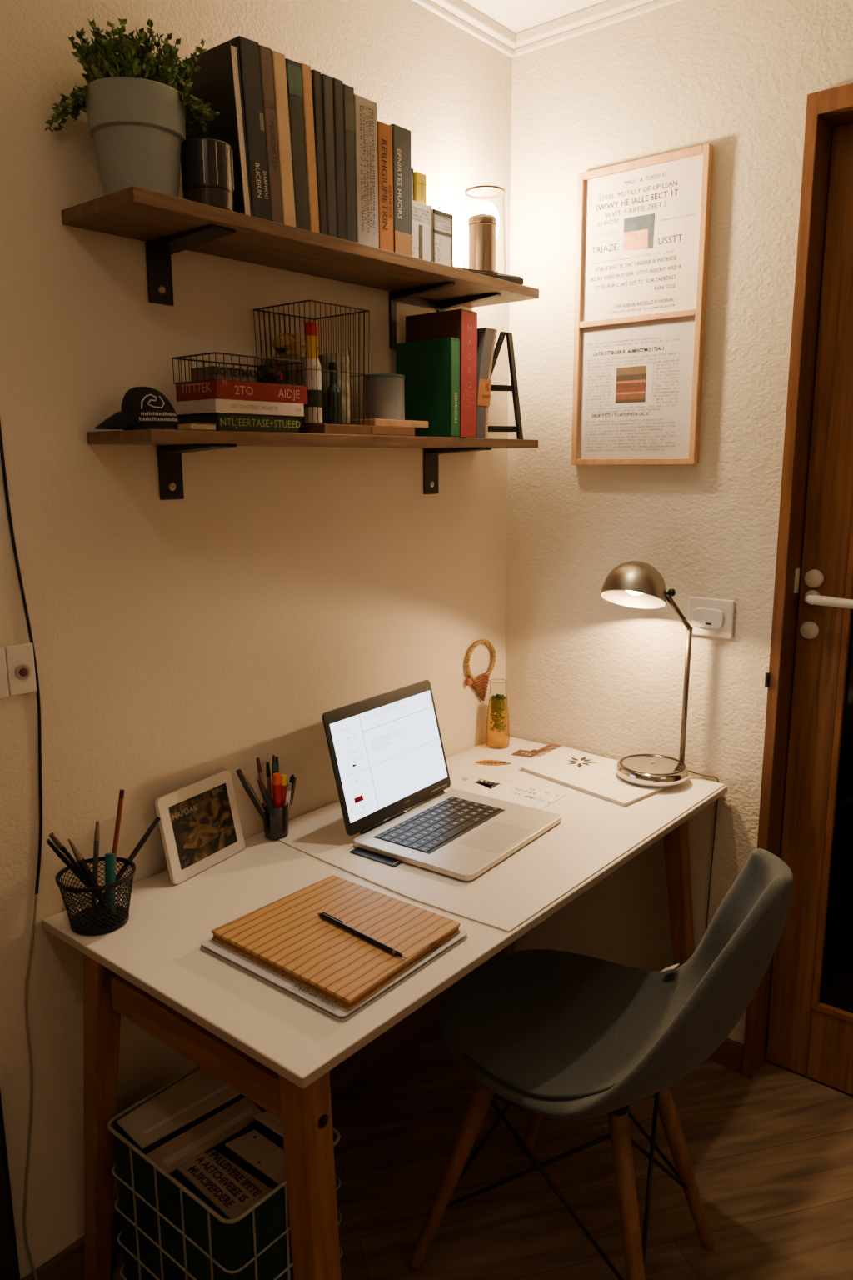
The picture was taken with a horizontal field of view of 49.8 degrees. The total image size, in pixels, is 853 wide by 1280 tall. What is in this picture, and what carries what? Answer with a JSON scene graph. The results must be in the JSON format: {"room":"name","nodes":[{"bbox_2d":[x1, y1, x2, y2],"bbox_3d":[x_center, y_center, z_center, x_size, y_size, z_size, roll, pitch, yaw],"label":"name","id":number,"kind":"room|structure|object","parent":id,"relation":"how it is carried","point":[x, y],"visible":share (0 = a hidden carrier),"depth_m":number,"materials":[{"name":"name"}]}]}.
{"room":"home office","nodes":[
{"label":"home office","id":0,"kind":"room"},
{"bbox_2d":[0,0,512,1279],"bbox_3d":[-0.800,-0.025,1.410,0.100,2.545,3.320,9,14,39],"label":"wall","id":1,"kind":"structure","parent":0,"point":[179,643],"depth_m":1.71,"materials":[{"name":"paint"}]},
{"bbox_2d":[0,642,36,698],"bbox_3d":[-0.687,0.054,1.467,0.020,0.082,0.128,9,14,39],"label":"wall outlet","id":2,"kind":"object","parent":1,"relation":"attached to","point":[17,677],"visible":1,"depth_m":1.49,"materials":[{"name":"white plastic"}]},
{"bbox_2d":[15,664,30,679],"bbox_3d":[-0.657,0.052,1.498,0.003,0.025,0.025,9,14,39],"label":"socket","id":3,"kind":"object","parent":2,"relation":"attached to","point":[22,672],"depth_m":1.49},
{"bbox_2d":[0,420,42,1279],"bbox_3d":[-0.678,-0.015,1.464,0.022,2.497,0.115,9,14,39],"label":"cable","id":4,"kind":"object","parent":1,"relation":"attached to","point":[2,452],"visible":1,"depth_m":1.56,"materials":[{"name":"black plastic"}]},
{"bbox_2d":[20,954,496,1279],"bbox_3d":[-0.756,1.190,1.600,0.013,0.085,3.100,9,14,39],"label":"baseboard","id":5,"kind":"structure","parent":1,"relation":"attached to","point":[68,1264],"depth_m":2.27,"materials":[{"name":"brown wood"}]},
{"bbox_2d":[60,185,539,349],"bbox_3d":[-0.159,-0.686,1.831,0.202,0.145,1.089,9,14,39],"label":"wall shelf","id":6,"kind":"object","parent":1,"relation":"attached to","point":[168,225],"visible":0.94,"depth_m":1.63,"materials":[{"name":"brown wood"}]},
{"bbox_2d":[45,17,219,197],"bbox_3d":[-0.453,-0.809,1.433,0.205,0.251,0.225,10,15,42],"label":"potted plant","id":7,"kind":"object","parent":6,"relation":"on","point":[137,112],"visible":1,"depth_m":1.38,"materials":[{"name":"green plant"}]},
{"bbox_2d":[180,137,234,211],"bbox_3d":[-0.353,-0.743,1.484,0.081,0.100,0.081,9,14,39],"label":"tumbler","id":8,"kind":"object","parent":6,"relation":"on","point":[207,164],"visible":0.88,"depth_m":1.45,"materials":[{"name":"metal"}]},
{"bbox_2d":[185,42,252,215],"bbox_3d":[-0.356,-0.829,1.531,0.150,0.252,0.033,9,14,39],"label":"book","id":9,"kind":"object","parent":6,"relation":"on","point":[217,82],"visible":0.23,"depth_m":1.49,"materials":[{"name":"paper"}]},
{"bbox_2d":[178,35,271,220],"bbox_3d":[-0.342,-0.843,1.557,0.166,0.270,0.055,9,14,39],"label":"book","id":10,"kind":"object","parent":6,"relation":"on","point":[248,50],"visible":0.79,"depth_m":1.50,"materials":[{"name":"paper"}]},
{"bbox_2d":[259,44,284,224],"bbox_3d":[-0.319,-0.848,1.582,0.161,0.269,0.041,9,14,39],"label":"book","id":11,"kind":"object","parent":6,"relation":"on","point":[265,53],"visible":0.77,"depth_m":1.53,"materials":[{"name":"paper"}]},
{"bbox_2d":[271,50,295,226],"bbox_3d":[-0.299,-0.852,1.602,0.155,0.269,0.040,9,14,39],"label":"book","id":12,"kind":"object","parent":6,"relation":"on","point":[278,59],"visible":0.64,"depth_m":1.55,"materials":[{"name":"paper"}]},
{"bbox_2d":[285,58,310,230],"bbox_3d":[-0.280,-0.855,1.627,0.161,0.266,0.044,9,14,39],"label":"book","id":13,"kind":"object","parent":6,"relation":"on","point":[293,70],"visible":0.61,"depth_m":1.57,"materials":[{"name":"paper"}]},
{"bbox_2d":[300,63,319,233],"bbox_3d":[-0.258,-0.860,1.646,0.150,0.269,0.032,9,14,39],"label":"book","id":14,"kind":"object","parent":6,"relation":"on","point":[306,69],"visible":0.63,"depth_m":1.60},
{"bbox_2d":[310,69,327,234],"bbox_3d":[-0.248,-0.863,1.666,0.160,0.266,0.018,9,15,39],"label":"book","id":15,"kind":"object","parent":6,"relation":"on","point":[316,75],"visible":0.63,"depth_m":1.61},
{"bbox_2d":[320,73,337,237],"bbox_3d":[-0.232,-0.867,1.684,0.160,0.266,0.023,9,15,39],"label":"book","id":16,"kind":"object","parent":6,"relation":"on","point":[327,81],"visible":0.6,"depth_m":1.63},
{"bbox_2d":[332,77,346,239],"bbox_3d":[-0.216,-0.871,1.703,0.160,0.267,0.023,9,14,39],"label":"book","id":17,"kind":"object","parent":6,"relation":"on","point":[337,85],"visible":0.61,"depth_m":1.65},
{"bbox_2d":[343,83,356,242],"bbox_3d":[-0.200,-0.873,1.723,0.161,0.264,0.026,9,14,39],"label":"book","id":18,"kind":"object","parent":6,"relation":"on","point":[348,92],"visible":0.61,"depth_m":1.67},
{"bbox_2d":[354,94,379,248],"bbox_3d":[-0.171,-0.875,1.757,0.161,0.255,0.058,9,14,39],"label":"book","id":19,"kind":"object","parent":6,"relation":"on","point":[365,110],"visible":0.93,"depth_m":1.71,"materials":[{"name":"grey paper"}]},
{"bbox_2d":[377,120,394,251],"bbox_3d":[-0.138,-0.869,1.799,0.161,0.226,0.040,9,14,39],"label":"book","id":20,"kind":"object","parent":6,"relation":"on","point":[385,173],"visible":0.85,"depth_m":1.75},
{"bbox_2d":[390,123,412,256],"bbox_3d":[-0.107,-0.879,1.835,0.161,0.232,0.052,9,14,39],"label":"book","id":21,"kind":"object","parent":6,"relation":"on","point":[402,137],"visible":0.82,"depth_m":1.78,"materials":[{"name":"paper"}]},
{"bbox_2d":[411,200,432,261],"bbox_3d":[-0.041,-0.826,1.876,0.076,0.112,0.070,9,14,39],"label":"box","id":22,"kind":"object","parent":6,"relation":"on","point":[422,228],"visible":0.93,"depth_m":1.85,"materials":[{"name":"white cardboard"}]},
{"bbox_2d":[411,168,414,199],"bbox_3d":[-0.037,-0.907,1.832,0.006,0.064,0.030,9,14,39],"label":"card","id":23,"kind":"object","parent":22,"relation":"on","point":[412,169],"visible":0.3,"depth_m":1.84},
{"bbox_2d":[414,171,426,204],"bbox_3d":[-0.017,-0.911,1.859,0.021,0.060,0.032,9,14,39],"label":"box","id":24,"kind":"object","parent":22,"relation":"on","point":[420,179],"visible":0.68,"depth_m":1.85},
{"bbox_2d":[411,205,429,224],"bbox_3d":[-0.012,-0.854,1.846,0.001,0.024,0.060,9,14,39],"label":"print","id":25,"kind":"object","parent":22,"relation":"attached to","point":[413,206],"depth_m":1.84},
{"bbox_2d":[431,208,453,266],"bbox_3d":[0.006,-0.835,1.931,0.076,0.108,0.065,9,14,39],"label":"box","id":26,"kind":"object","parent":6,"relation":"on","point":[442,222],"visible":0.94,"depth_m":1.91,"materials":[{"name":"white cardboard"}]},
{"bbox_2d":[435,215,450,230],"bbox_3d":[0.034,-0.861,1.901,0.001,0.023,0.056,9,14,39],"label":"print","id":27,"kind":"object","parent":26,"relation":"attached to","point":[439,217],"depth_m":1.90},
{"bbox_2d":[453,265,524,284],"bbox_3d":[0.078,-0.820,2.088,0.251,0.018,0.157,-10,14,-40],"label":"tray","id":28,"kind":"object","parent":6,"relation":"on","point":[517,279],"visible":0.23,"depth_m":2.07,"materials":[{"name":"wood"}]},
{"bbox_2d":[468,213,498,273],"bbox_3d":[0.126,-0.890,2.069,0.065,0.127,0.066,9,14,39],"label":"canister","id":29,"kind":"object","parent":28,"relation":"on","point":[482,227],"visible":0.78,"depth_m":2.04,"materials":[{"name":"metal"}]},
{"bbox_2d":[463,185,506,274],"bbox_3d":[0.138,-0.951,2.175,0.106,0.206,0.106,9,14,39],"label":"glass lamp","id":30,"kind":"object","parent":28,"relation":"on","point":[483,207],"visible":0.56,"depth_m":2.14,"materials":[{"name":"clear glass"}]},
{"bbox_2d":[86,386,539,499],"bbox_3d":[-0.152,-0.393,1.907,0.186,0.202,1.120,9,14,39],"label":"wall shelf","id":31,"kind":"object","parent":1,"relation":"attached to","point":[171,444],"depth_m":1.63,"materials":[{"name":"brown wood"}]},
{"bbox_2d":[170,422,218,430],"bbox_3d":[-0.396,-0.357,1.544,0.076,0.013,0.054,9,14,39],"label":"booklet","id":32,"kind":"object","parent":31,"relation":"on","point":[181,426],"visible":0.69,"depth_m":1.52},
{"bbox_2d":[177,412,299,433],"bbox_3d":[-0.340,-0.387,1.652,0.130,0.030,0.185,9,14,39],"label":"book","id":33,"kind":"object","parent":31,"relation":"on","point":[226,422],"visible":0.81,"depth_m":1.59,"materials":[{"name":"paper"}]},
{"bbox_2d":[170,398,304,416],"bbox_3d":[-0.342,-0.414,1.651,0.140,0.022,0.198,9,14,39],"label":"book","id":34,"kind":"object","parent":33,"relation":"on","point":[205,406],"visible":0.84,"depth_m":1.58,"materials":[{"name":"paper"}]},
{"bbox_2d":[175,380,307,404],"bbox_3d":[-0.328,-0.440,1.645,0.114,0.031,0.206,9,14,39],"label":"book","id":35,"kind":"object","parent":34,"relation":"on","point":[210,389],"visible":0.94,"depth_m":1.58,"materials":[{"name":"red paper"}]},
{"bbox_2d":[171,351,305,386],"bbox_3d":[-0.332,-0.478,1.642,0.122,0.044,0.202,9,14,39],"label":"wire tray","id":36,"kind":"object","parent":35,"relation":"on","point":[180,358],"visible":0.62,"depth_m":1.60,"materials":[{"name":"metal"}]},
{"bbox_2d":[191,365,261,381],"bbox_3d":[-0.356,-0.465,1.621,0.066,0.024,0.115,9,14,39],"label":"book","id":37,"kind":"object","parent":36,"relation":"in","point":[220,370],"visible":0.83,"depth_m":1.59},
{"bbox_2d":[256,363,283,383],"bbox_3d":[-0.288,-0.485,1.684,0.048,0.040,0.054,9,14,39],"label":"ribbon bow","id":38,"kind":"object","parent":36,"relation":"in","point":[266,367],"visible":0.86,"depth_m":1.67,"materials":[{"name":"black fabric"}]},
{"bbox_2d":[298,424,414,435],"bbox_3d":[-0.164,-0.424,1.869,0.149,0.018,0.261,9,14,39],"label":"board","id":39,"kind":"object","parent":31,"relation":"on","point":[313,428],"visible":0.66,"depth_m":1.79,"materials":[{"name":"brown wood"}]},
{"bbox_2d":[252,299,369,425],"bbox_3d":[-0.221,-0.531,1.799,0.158,0.219,0.160,9,14,39],"label":"wire basket","id":40,"kind":"object","parent":39,"relation":"on","point":[363,311],"visible":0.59,"depth_m":1.75,"materials":[{"name":"metal"}]},
{"bbox_2d":[265,355,305,423],"bbox_3d":[-0.266,-0.487,1.803,0.071,0.128,0.068,9,14,39],"label":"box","id":41,"kind":"object","parent":40,"relation":"in","point":[288,357],"visible":0.3,"depth_m":1.76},
{"bbox_2d":[272,333,305,355],"bbox_3d":[-0.267,-0.571,1.784,0.052,0.047,0.080,9,14,39],"label":"animal","id":42,"kind":"object","parent":41,"relation":"on","point":[282,336],"visible":0.84,"depth_m":1.76},
{"bbox_2d":[303,321,322,423],"bbox_3d":[-0.216,-0.505,1.741,0.035,0.185,0.035,9,14,39],"label":"bottle","id":43,"kind":"object","parent":40,"relation":"in","point":[307,323],"visible":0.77,"depth_m":1.73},
{"bbox_2d":[326,361,341,424],"bbox_3d":[-0.179,-0.475,1.772,0.028,0.115,0.028,9,14,39],"label":"bottle","id":44,"kind":"object","parent":40,"relation":"in","point":[333,363],"visible":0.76,"depth_m":1.76,"materials":[{"name":"black glass"}]},
{"bbox_2d":[317,346,351,424],"bbox_3d":[-0.183,-0.503,1.822,0.067,0.150,0.067,9,14,39],"label":"jar","id":45,"kind":"object","parent":40,"relation":"in","point":[345,358],"visible":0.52,"depth_m":1.80,"materials":[{"name":"clear glass"}]},
{"bbox_2d":[350,419,428,428],"bbox_3d":[-0.104,-0.455,1.941,0.144,0.014,0.168,9,14,39],"label":"board","id":46,"kind":"object","parent":39,"relation":"on","point":[384,422],"visible":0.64,"depth_m":1.88,"materials":[{"name":"brown wood"}]},
{"bbox_2d":[365,373,404,419],"bbox_3d":[-0.089,-0.514,1.959,0.087,0.096,0.087,9,14,39],"label":"cup","id":47,"kind":"object","parent":46,"relation":"on","point":[387,391],"visible":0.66,"depth_m":1.92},
{"bbox_2d":[395,337,459,437],"bbox_3d":[0.002,-0.557,2.050,0.159,0.209,0.032,9,14,39],"label":"book","id":48,"kind":"object","parent":31,"relation":"on","point":[431,368],"visible":0.88,"depth_m":2.02,"materials":[{"name":"paper"}]},
{"bbox_2d":[405,308,477,437],"bbox_3d":[0.033,-0.595,2.081,0.161,0.272,0.059,9,13,39],"label":"book","id":49,"kind":"object","parent":31,"relation":"on","point":[461,323],"visible":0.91,"depth_m":2.03,"materials":[{"name":"paper"}]},
{"bbox_2d":[475,327,497,438],"bbox_3d":[0.082,-0.592,2.137,0.152,0.243,0.081,9,14,39],"label":"book","id":50,"kind":"object","parent":31,"relation":"on","point":[487,337],"visible":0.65,"depth_m":2.08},
{"bbox_2d":[488,331,523,439],"bbox_3d":[0.167,-0.599,2.172,0.158,0.243,0.045,-4,12,-20],"label":"bookend","id":51,"kind":"object","parent":31,"relation":"on","point":[513,387],"visible":0.61,"depth_m":2.18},
{"bbox_2d":[412,0,520,57],"bbox_3d":[-0.764,-1.245,1.124,0.030,0.042,3.100,9,14,39],"label":"trim","id":52,"kind":"structure","parent":1,"relation":"attached to","point":[458,12],"depth_m":2.15,"materials":[{"name":"paint"}]},
{"bbox_2d":[465,639,496,700],"bbox_3d":[0.148,0.085,2.495,0.021,0.174,0.132,9,14,39],"label":"ornament","id":53,"kind":"object","parent":1,"relation":"hanging from","point":[480,683],"visible":1,"depth_m":2.50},
{"bbox_2d":[110,1022,852,1279],"bbox_3d":[0.572,1.360,1.040,3.000,0.050,4.100,9,14,39],"label":"floor","id":54,"kind":"structure","parent":0,"point":[771,1152],"depth_m":1.96,"materials":[{"name":"brown wood"}]},
{"bbox_2d":[0,1090,19,1279],"bbox_3d":[-0.840,1.002,1.429,0.028,0.520,0.391,9,14,39],"label":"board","id":55,"kind":"object","parent":54,"relation":"on","point":[9,1266],"visible":1,"depth_m":1.56,"materials":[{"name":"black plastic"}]},
{"bbox_2d":[107,1065,342,1279],"bbox_3d":[-0.351,1.030,1.623,0.350,0.379,0.249,9,14,39],"label":"storage basket","id":56,"kind":"object","parent":54,"relation":"on","point":[167,1232],"visible":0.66,"depth_m":1.50,"materials":[{"name":"white metal"}]},
{"bbox_2d":[116,1067,240,1149],"bbox_3d":[-0.438,0.838,1.656,0.100,0.024,0.205,9,14,39],"label":"book","id":57,"kind":"object","parent":56,"relation":"in","point":[200,1092],"visible":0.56,"depth_m":1.65,"materials":[{"name":"paper"}]},
{"bbox_2d":[145,1096,262,1174],"bbox_3d":[-0.386,0.870,1.617,0.206,0.020,0.052,-11,15,-44],"label":"book","id":58,"kind":"object","parent":56,"relation":"in","point":[206,1135],"visible":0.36,"depth_m":1.61,"materials":[{"name":"paper"}]},
{"bbox_2d":[137,1102,284,1219],"bbox_3d":[-0.351,1.063,1.630,0.316,0.294,0.215,9,14,39],"label":"magazine stack","id":59,"kind":"object","parent":56,"relation":"in","point":[221,1147],"visible":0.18,"depth_m":1.65,"materials":[{"name":"paper"}]},
{"bbox_2d":[176,1148,272,1219],"bbox_3d":[-0.344,0.897,1.530,0.200,0.007,0.083,9,14,39],"label":"book","id":60,"kind":"object","parent":56,"relation":"in","point":[232,1190],"visible":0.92,"depth_m":1.52,"materials":[{"name":"paper"}]},
{"bbox_2d":[225,1130,286,1184],"bbox_3d":[-0.273,0.879,1.565,0.154,0.009,0.054,9,14,39],"label":"card","id":61,"kind":"object","parent":56,"relation":"in","point":[252,1147],"visible":0.72,"depth_m":1.57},
{"bbox_2d":[253,1110,283,1137],"bbox_3d":[-0.237,0.859,1.603,0.152,0.016,0.040,9,14,39],"label":"card","id":62,"kind":"object","parent":56,"relation":"in","point":[267,1119],"visible":0.3,"depth_m":1.62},
{"bbox_2d":[41,785,727,1279],"bbox_3d":[0.039,0.781,1.968,0.672,0.740,1.386,9,14,39],"label":"desk","id":63,"kind":"object","parent":54,"relation":"on","point":[275,1049],"visible":0.61,"depth_m":1.46,"materials":[{"name":"laminate"}]},
{"bbox_2d":[55,856,135,935],"bbox_3d":[-0.559,0.438,1.565,0.129,0.093,0.129,9,14,39],"label":"pen cup","id":64,"kind":"object","parent":63,"relation":"on","point":[101,923],"visible":0.93,"depth_m":1.54,"materials":[{"name":"black"}]},
{"bbox_2d":[49,832,86,878],"bbox_3d":[-0.585,0.392,1.555,0.011,0.167,0.095,10,15,43],"label":"pen","id":65,"kind":"object","parent":64,"relation":"in","point":[55,839],"visible":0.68,"depth_m":1.52,"materials":[{"name":"black plastic"}]},
{"bbox_2d":[45,839,100,902],"bbox_3d":[-0.578,0.397,1.538,0.103,0.163,0.011,-10,15,-41],"label":"pen","id":66,"kind":"object","parent":64,"relation":"in","point":[57,850],"visible":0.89,"depth_m":1.52,"materials":[{"name":"black plastic"}]},
{"bbox_2d":[68,838,114,919],"bbox_3d":[-0.561,0.402,1.542,0.066,0.152,0.012,-3,11,-11],"label":"pen","id":67,"kind":"object","parent":64,"relation":"in","point":[80,859],"visible":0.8,"depth_m":1.53,"materials":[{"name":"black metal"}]},
{"bbox_2d":[90,820,99,912],"bbox_3d":[-0.567,0.389,1.573,0.026,0.162,0.009,-8,13,-34],"label":"pen","id":68,"kind":"object","parent":64,"relation":"in","point":[97,836],"visible":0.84,"depth_m":1.57,"materials":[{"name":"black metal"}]},
{"bbox_2d":[104,852,115,913],"bbox_3d":[-0.543,0.419,1.580,0.018,0.104,0.038,-1,11,-5],"label":"marker","id":69,"kind":"object","parent":64,"relation":"in","point":[110,864],"visible":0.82,"depth_m":1.57,"materials":[{"name":"teal plastic"}]},
{"bbox_2d":[111,789,124,862],"bbox_3d":[-0.543,0.363,1.601,0.008,0.204,0.050,10,15,43],"label":"pencil","id":70,"kind":"object","parent":64,"relation":"in","point":[121,797],"visible":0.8,"depth_m":1.60,"materials":[{"name":"brown wood"}]},
{"bbox_2d":[88,816,160,919],"bbox_3d":[-0.528,0.398,1.612,0.011,0.136,0.161,7,13,34],"label":"pen","id":71,"kind":"object","parent":64,"relation":"in","point":[152,827],"visible":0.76,"depth_m":1.63,"materials":[{"name":"black plastic"}]},
{"bbox_2d":[154,770,244,884],"bbox_3d":[-0.447,0.358,1.790,0.069,0.164,0.196,6,13,30],"label":"photo frame","id":72,"kind":"object","parent":63,"relation":"on","point":[200,827],"visible":1,"depth_m":1.77,"materials":[{"name":"white plastic"}]},
{"bbox_2d":[168,783,237,869],"bbox_3d":[-0.431,0.358,1.781,0.024,0.120,0.154,6,13,30],"label":"picture","id":73,"kind":"object","parent":72,"relation":"attached to","point":[202,819],"depth_m":1.78,"materials":[{"name":"paper"}]},
{"bbox_2d":[200,927,467,1021],"bbox_3d":[-0.147,0.490,1.502,0.326,0.010,0.307,9,14,39],"label":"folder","id":74,"kind":"object","parent":63,"relation":"on","point":[322,1004],"visible":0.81,"depth_m":1.39,"materials":[{"name":"paper"}]},
{"bbox_2d":[211,875,460,1010],"bbox_3d":[-0.142,0.477,1.500,0.315,0.016,0.276,9,14,39],"label":"notebook","id":75,"kind":"object","parent":74,"relation":"on","point":[287,936],"visible":1,"depth_m":1.47,"materials":[{"name":"brown wood"}]},
{"bbox_2d":[317,911,407,959],"bbox_3d":[-0.105,0.469,1.467,0.210,0.012,0.008,10,15,43],"label":"pen","id":76,"kind":"object","parent":75,"relation":"on","point":[323,915],"visible":1,"depth_m":1.47,"materials":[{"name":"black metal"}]},
{"bbox_2d":[277,735,724,932],"bbox_3d":[0.176,0.381,2.075,0.649,0.003,0.926,9,14,39],"label":"desk mat","id":77,"kind":"object","parent":63,"relation":"on","point":[592,832],"visible":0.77,"depth_m":1.87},
{"bbox_2d":[261,801,288,839],"bbox_3d":[-0.315,0.376,1.924,0.055,0.070,0.055,9,14,39],"label":"pen holder","id":78,"kind":"object","parent":77,"relation":"on","point":[276,827],"visible":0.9,"depth_m":1.90,"materials":[{"name":"plastic"}]},
{"bbox_2d":[235,769,265,822],"bbox_3d":[-0.348,0.333,1.886,0.021,0.158,0.089,9,14,39],"label":"pen","id":79,"kind":"object","parent":78,"relation":"in","point":[248,788],"visible":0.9,"depth_m":1.87,"materials":[{"name":"black plastic"}]},
{"bbox_2d":[255,757,267,807],"bbox_3d":[-0.335,0.321,1.899,0.010,0.172,0.039,6,13,29],"label":"pen","id":80,"kind":"object","parent":78,"relation":"in","point":[258,763],"visible":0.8,"depth_m":1.88,"materials":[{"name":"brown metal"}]},
{"bbox_2d":[257,779,274,815],"bbox_3d":[-0.320,0.343,1.892,0.012,0.134,0.065,9,14,39],"label":"pen","id":81,"kind":"object","parent":78,"relation":"in","point":[265,794],"visible":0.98,"depth_m":1.87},
{"bbox_2d":[265,761,272,802],"bbox_3d":[-0.327,0.327,1.917,0.010,0.154,0.017,1,11,4],"label":"pen","id":82,"kind":"object","parent":78,"relation":"in","point":[267,764],"visible":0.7,"depth_m":1.90,"materials":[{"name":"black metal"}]},
{"bbox_2d":[271,755,276,776],"bbox_3d":[-0.317,0.320,1.918,0.009,0.166,0.013,-8,13,-35],"label":"pen","id":83,"kind":"object","parent":78,"relation":"in","point":[273,763],"visible":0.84,"depth_m":1.90,"materials":[{"name":"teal plastic"}]},
{"bbox_2d":[271,772,281,808],"bbox_3d":[-0.310,0.339,1.910,0.023,0.131,0.021,9,14,39],"label":"marker","id":84,"kind":"object","parent":78,"relation":"in","point":[277,783],"visible":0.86,"depth_m":1.90,"materials":[{"name":"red plastic"}]},
{"bbox_2d":[280,775,286,806],"bbox_3d":[-0.303,0.341,1.926,0.023,0.122,0.015,0,11,0],"label":"marker","id":85,"kind":"object","parent":78,"relation":"in","point":[283,777],"visible":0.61,"depth_m":1.91,"materials":[{"name":"red plastic"}]},
{"bbox_2d":[285,782,291,811],"bbox_3d":[-0.293,0.351,1.927,0.011,0.103,0.029,9,14,39],"label":"pen","id":86,"kind":"object","parent":78,"relation":"in","point":[289,784],"visible":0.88,"depth_m":1.92,"materials":[{"name":"white plastic"}]},
{"bbox_2d":[288,774,296,814],"bbox_3d":[-0.291,0.343,1.941,0.012,0.114,0.042,9,14,39],"label":"pen","id":87,"kind":"object","parent":78,"relation":"in","point":[292,778],"visible":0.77,"depth_m":1.94,"materials":[{"name":"black plastic"}]},
{"bbox_2d":[350,847,404,867],"bbox_3d":[-0.094,0.427,1.825,0.116,0.003,0.046,8,14,36],"label":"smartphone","id":88,"kind":"object","parent":77,"relation":"on","point":[365,853],"visible":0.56,"depth_m":1.81,"materials":[{"name":"black plastic"}]},
{"bbox_2d":[322,680,561,880],"bbox_3d":[0.042,0.271,1.927,0.362,0.270,0.372,8,13,35],"label":"laptop","id":89,"kind":"object","parent":77,"relation":"on","point":[387,752],"visible":1,"depth_m":1.95,"materials":[{"name":"metal"}]},
{"bbox_2d":[475,760,511,765],"bbox_3d":[0.172,0.318,2.384,0.094,0.003,0.042,1,11,6],"label":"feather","id":90,"kind":"object","parent":77,"relation":"on","point":[489,762],"visible":1,"depth_m":2.38,"materials":[{"name":"metal"}]},
{"bbox_2d":[485,679,509,749],"bbox_3d":[0.195,0.201,2.509,0.065,0.185,0.065,9,14,39],"label":"bottle","id":91,"kind":"object","parent":77,"relation":"on","point":[497,703],"visible":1,"depth_m":2.50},
{"bbox_2d":[448,771,567,809],"bbox_3d":[0.177,0.356,2.190,0.286,0.001,0.133,8,14,37],"label":"paper sheet","id":92,"kind":"object","parent":77,"relation":"on","point":[508,791],"visible":1,"depth_m":2.18,"materials":[{"name":"paper"}]},
{"bbox_2d":[510,749,539,758],"bbox_3d":[0.266,0.304,2.457,0.066,0.001,0.052,5,12,27],"label":"card","id":93,"kind":"object","parent":77,"relation":"on","point":[520,752],"visible":1,"depth_m":2.46,"materials":[{"name":"paper"}]},
{"bbox_2d":[520,745,672,806],"bbox_3d":[0.409,0.332,2.285,0.230,0.010,0.370,-10,15,-41],"label":"sketchbook","id":94,"kind":"object","parent":77,"relation":"on","point":[591,774],"visible":0.78,"depth_m":2.27,"materials":[{"name":"paper"}]},
{"bbox_2d":[566,756,598,767],"bbox_3d":[0.396,0.313,2.361,0.080,0.001,0.094,9,14,39],"label":"print","id":95,"kind":"object","parent":94,"relation":"on","point":[579,765],"depth_m":2.36},
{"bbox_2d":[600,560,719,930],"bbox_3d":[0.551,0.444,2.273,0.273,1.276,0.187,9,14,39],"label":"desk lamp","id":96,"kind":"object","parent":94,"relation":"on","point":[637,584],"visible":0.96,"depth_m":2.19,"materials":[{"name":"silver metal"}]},
{"bbox_2d":[408,848,794,1279],"bbox_3d":[0.301,0.775,1.721,0.650,0.852,0.503,9,14,39],"label":"chair","id":97,"kind":"object","parent":54,"relation":"on","point":[557,1034],"visible":1,"depth_m":1.68,"materials":[{"name":"plastic"}]},
{"bbox_2d":[461,0,608,34],"bbox_3d":[0.308,-1.129,0.253,3.000,0.050,3.320,9,14,39],"label":"ceiling","id":98,"kind":"structure","parent":0,"point":[517,16],"depth_m":2.14,"materials":[{"name":"paint"}]},
{"bbox_2d":[505,0,852,1044],"bbox_3d":[1.337,-0.095,1.707,2.800,2.545,0.120,9,14,39],"label":"wall","id":99,"kind":"structure","parent":0,"point":[586,672],"depth_m":2.23,"materials":[{"name":"paint"}]},
{"bbox_2d":[514,0,682,56],"bbox_3d":[1.287,-1.312,1.409,2.788,0.042,0.030,9,14,39],"label":"trim","id":100,"kind":"structure","parent":99,"relation":"attached to","point":[608,12],"depth_m":2.15,"materials":[{"name":"paint"}]},
{"bbox_2d":[570,143,714,464],"bbox_3d":[0.501,-0.768,2.185,0.330,0.690,0.023,9,14,39],"label":"picture frame","id":101,"kind":"object","parent":99,"relation":"attached to","point":[643,224],"visible":1,"depth_m":2.18,"materials":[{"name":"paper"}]},
{"bbox_2d":[585,335,679,451],"bbox_3d":[0.496,-0.591,2.224,0.245,0.261,0.001,9,14,39],"label":"print","id":102,"kind":"object","parent":101,"relation":"attached to","point":[668,336],"depth_m":2.23},
{"bbox_2d":[578,315,695,459],"bbox_3d":[0.505,-0.601,2.222,0.300,0.318,0.010,9,14,39],"label":"print","id":103,"kind":"object","parent":101,"relation":"attached to","point":[637,374],"depth_m":2.21},
{"bbox_2d":[624,213,654,248],"bbox_3d":[0.497,-0.952,2.152,0.079,0.077,0.001,9,14,39],"label":"picture","id":104,"kind":"object","parent":101,"relation":"attached to","point":[639,228],"depth_m":2.15},
{"bbox_2d":[582,154,703,321],"bbox_3d":[0.503,-0.931,2.158,0.300,0.326,0.010,9,14,39],"label":"print","id":105,"kind":"object","parent":101,"relation":"on","point":[642,219],"depth_m":2.15,"materials":[{"name":"paper"}]},
{"bbox_2d":[688,596,734,639],"bbox_3d":[0.674,-0.053,2.186,0.112,0.092,0.016,9,14,39],"label":"light switch","id":106,"kind":"object","parent":99,"relation":"attached to","point":[714,617],"visible":0.94,"depth_m":2.18,"materials":[{"name":"white plastic"}]},
{"bbox_2d":[707,1037,744,1072],"bbox_3d":[0.515,1.008,2.533,0.729,0.075,0.013,9,14,39],"label":"baseboard","id":107,"kind":"structure","parent":99,"relation":"attached to","point":[729,1054],"depth_m":2.32,"materials":[{"name":"brown wood"}]},
{"bbox_2d":[742,83,852,1094],"bbox_3d":[1.171,0.028,1.870,0.892,2.243,0.169,9,14,39],"label":"door","id":108,"kind":"structure","parent":99,"relation":"in","point":[799,1017],"depth_m":2.10,"materials":[{"name":"brown wood"}]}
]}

